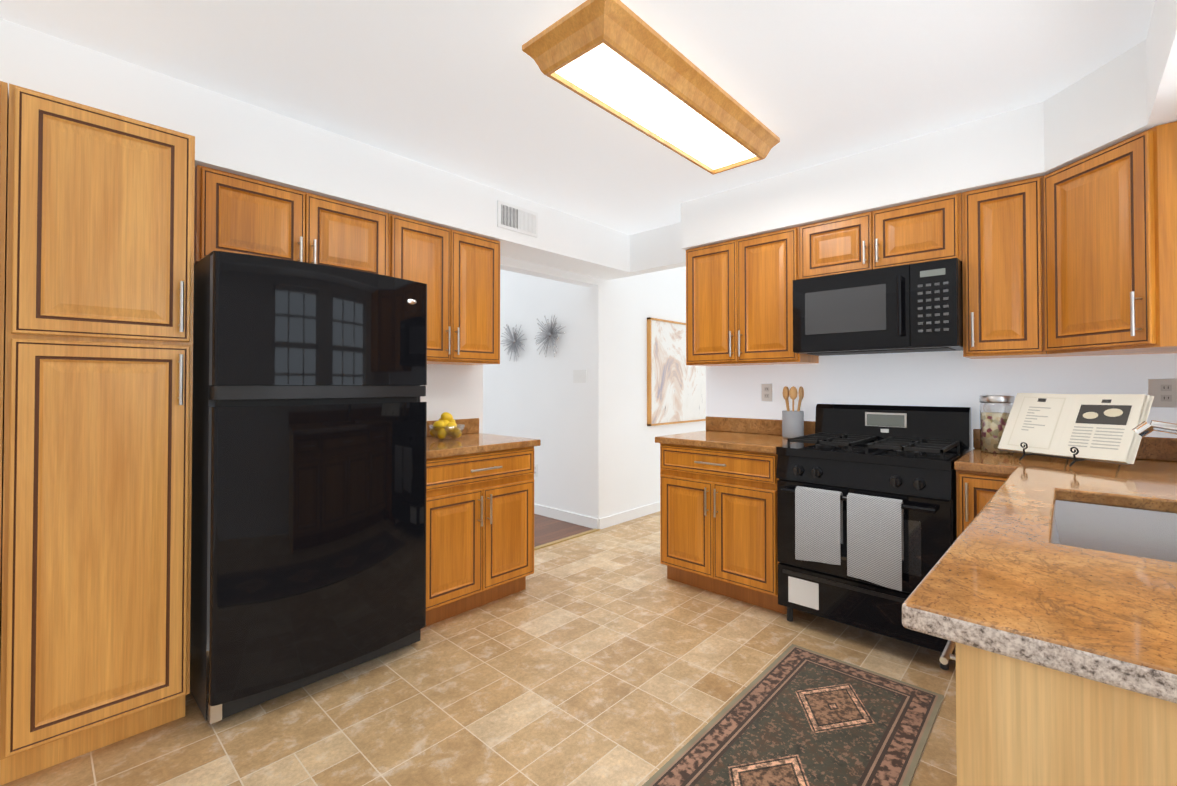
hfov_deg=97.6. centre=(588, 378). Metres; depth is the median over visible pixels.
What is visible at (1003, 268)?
upper cabinet
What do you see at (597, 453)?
wall
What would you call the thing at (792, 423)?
utensil crock
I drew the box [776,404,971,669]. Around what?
range
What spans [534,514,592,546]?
floor
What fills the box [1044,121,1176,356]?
upper cabinet
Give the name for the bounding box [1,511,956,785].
floor
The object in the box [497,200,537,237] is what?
air vent
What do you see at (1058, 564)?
countertop
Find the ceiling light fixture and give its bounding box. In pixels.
[522,0,779,174]
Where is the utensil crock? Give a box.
[782,386,803,437]
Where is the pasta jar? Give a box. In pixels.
[979,395,1014,453]
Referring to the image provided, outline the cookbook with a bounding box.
[998,393,1153,466]
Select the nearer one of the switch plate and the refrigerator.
the refrigerator
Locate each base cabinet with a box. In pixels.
[425,446,533,626]
[660,443,786,613]
[939,640,1176,785]
[956,471,1009,537]
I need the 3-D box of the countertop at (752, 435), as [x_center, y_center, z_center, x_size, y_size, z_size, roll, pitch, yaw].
[0.922,0.335,3.216,0.784,0.138,0.645,-1,-1,43]
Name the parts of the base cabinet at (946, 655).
base cabinet end panel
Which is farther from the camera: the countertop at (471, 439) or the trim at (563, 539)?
the trim at (563, 539)
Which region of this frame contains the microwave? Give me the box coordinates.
[793,258,962,355]
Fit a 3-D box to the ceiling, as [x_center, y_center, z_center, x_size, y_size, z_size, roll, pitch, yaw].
[-0.366,-1.214,3.306,6.340,0.050,8.300,-1,-1,43]
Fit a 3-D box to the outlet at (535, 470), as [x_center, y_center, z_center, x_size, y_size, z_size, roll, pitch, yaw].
[-0.518,0.887,4.983,0.075,0.120,0.008,-1,-1,43]
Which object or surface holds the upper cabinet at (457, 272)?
attached to the wall at (597, 453)
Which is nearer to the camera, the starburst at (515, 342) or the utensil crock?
the utensil crock
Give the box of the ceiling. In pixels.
[0,0,1154,268]
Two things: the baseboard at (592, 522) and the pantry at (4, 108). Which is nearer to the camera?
the pantry at (4, 108)
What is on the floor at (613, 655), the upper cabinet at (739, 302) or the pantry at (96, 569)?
the pantry at (96, 569)
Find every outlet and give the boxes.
[534,464,537,476]
[761,383,772,401]
[1148,378,1176,407]
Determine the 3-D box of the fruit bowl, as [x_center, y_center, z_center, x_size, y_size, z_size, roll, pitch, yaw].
[-0.847,0.282,3.078,0.210,0.162,0.210,-1,-1,43]
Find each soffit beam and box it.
[0,18,629,277]
[681,0,1176,249]
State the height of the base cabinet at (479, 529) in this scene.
0.874 m
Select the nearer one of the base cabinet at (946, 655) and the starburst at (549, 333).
the base cabinet at (946, 655)
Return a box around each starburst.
[500,324,526,360]
[534,314,564,356]
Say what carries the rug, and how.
on the floor at (613, 655)
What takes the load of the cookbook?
on the countertop at (1058, 564)
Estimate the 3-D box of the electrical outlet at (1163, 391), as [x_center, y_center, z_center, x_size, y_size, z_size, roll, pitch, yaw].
[2.480,0.062,2.211,0.105,0.125,0.008,-1,-1,43]
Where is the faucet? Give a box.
[1132,420,1176,436]
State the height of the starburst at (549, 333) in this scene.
0.390 m
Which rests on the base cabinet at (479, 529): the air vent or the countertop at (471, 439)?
the countertop at (471, 439)
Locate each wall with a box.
[420,256,705,518]
[483,222,1176,515]
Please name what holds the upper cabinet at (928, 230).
attached to the wall at (949, 378)
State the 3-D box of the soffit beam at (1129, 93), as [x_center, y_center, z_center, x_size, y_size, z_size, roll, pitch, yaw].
[-0.047,-1.065,0.961,2.444,0.308,5.300,-1,-1,43]
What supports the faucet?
on the countertop at (1058, 564)
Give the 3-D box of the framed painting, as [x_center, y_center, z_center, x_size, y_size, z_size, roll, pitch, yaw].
[0.955,-0.061,5.347,0.040,1.040,1.110,-1,-1,43]
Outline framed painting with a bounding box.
[647,317,705,425]
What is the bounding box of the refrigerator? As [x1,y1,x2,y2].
[190,251,426,723]
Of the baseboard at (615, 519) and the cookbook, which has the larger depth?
the baseboard at (615, 519)
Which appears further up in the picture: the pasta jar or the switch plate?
the switch plate
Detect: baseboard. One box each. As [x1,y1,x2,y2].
[534,504,596,528]
[597,502,659,528]
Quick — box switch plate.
[573,370,586,382]
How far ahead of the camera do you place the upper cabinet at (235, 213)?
2.37 m
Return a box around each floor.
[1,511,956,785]
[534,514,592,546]
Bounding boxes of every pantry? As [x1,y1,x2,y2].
[0,81,8,675]
[0,83,194,785]
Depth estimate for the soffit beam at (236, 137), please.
2.39 m
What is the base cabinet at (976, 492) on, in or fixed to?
on the floor at (613, 655)
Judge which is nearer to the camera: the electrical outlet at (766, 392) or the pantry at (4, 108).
the pantry at (4, 108)
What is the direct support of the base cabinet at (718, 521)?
on the floor at (613, 655)
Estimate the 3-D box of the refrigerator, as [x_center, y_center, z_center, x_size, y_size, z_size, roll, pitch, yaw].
[-1.287,0.408,2.354,0.757,1.722,0.838,-1,-1,43]
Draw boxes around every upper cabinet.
[194,165,387,275]
[388,213,499,364]
[686,226,818,365]
[800,193,961,278]
[962,176,1047,358]
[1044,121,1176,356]
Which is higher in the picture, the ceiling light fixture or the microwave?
the ceiling light fixture
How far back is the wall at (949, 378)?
3.66 m
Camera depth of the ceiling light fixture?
1.98 m
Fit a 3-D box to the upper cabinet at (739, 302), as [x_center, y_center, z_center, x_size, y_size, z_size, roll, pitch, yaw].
[1.024,-0.485,3.323,0.762,0.784,0.363,-1,-1,43]
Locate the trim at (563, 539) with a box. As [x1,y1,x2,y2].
[534,528,599,549]
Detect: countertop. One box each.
[427,418,540,458]
[655,416,814,453]
[902,420,1176,703]
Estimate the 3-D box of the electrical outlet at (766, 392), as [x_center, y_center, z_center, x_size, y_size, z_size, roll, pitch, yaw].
[1.183,0.092,3.415,0.075,0.120,0.008,-1,-1,43]
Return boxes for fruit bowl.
[429,412,464,439]
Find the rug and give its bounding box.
[642,644,943,785]

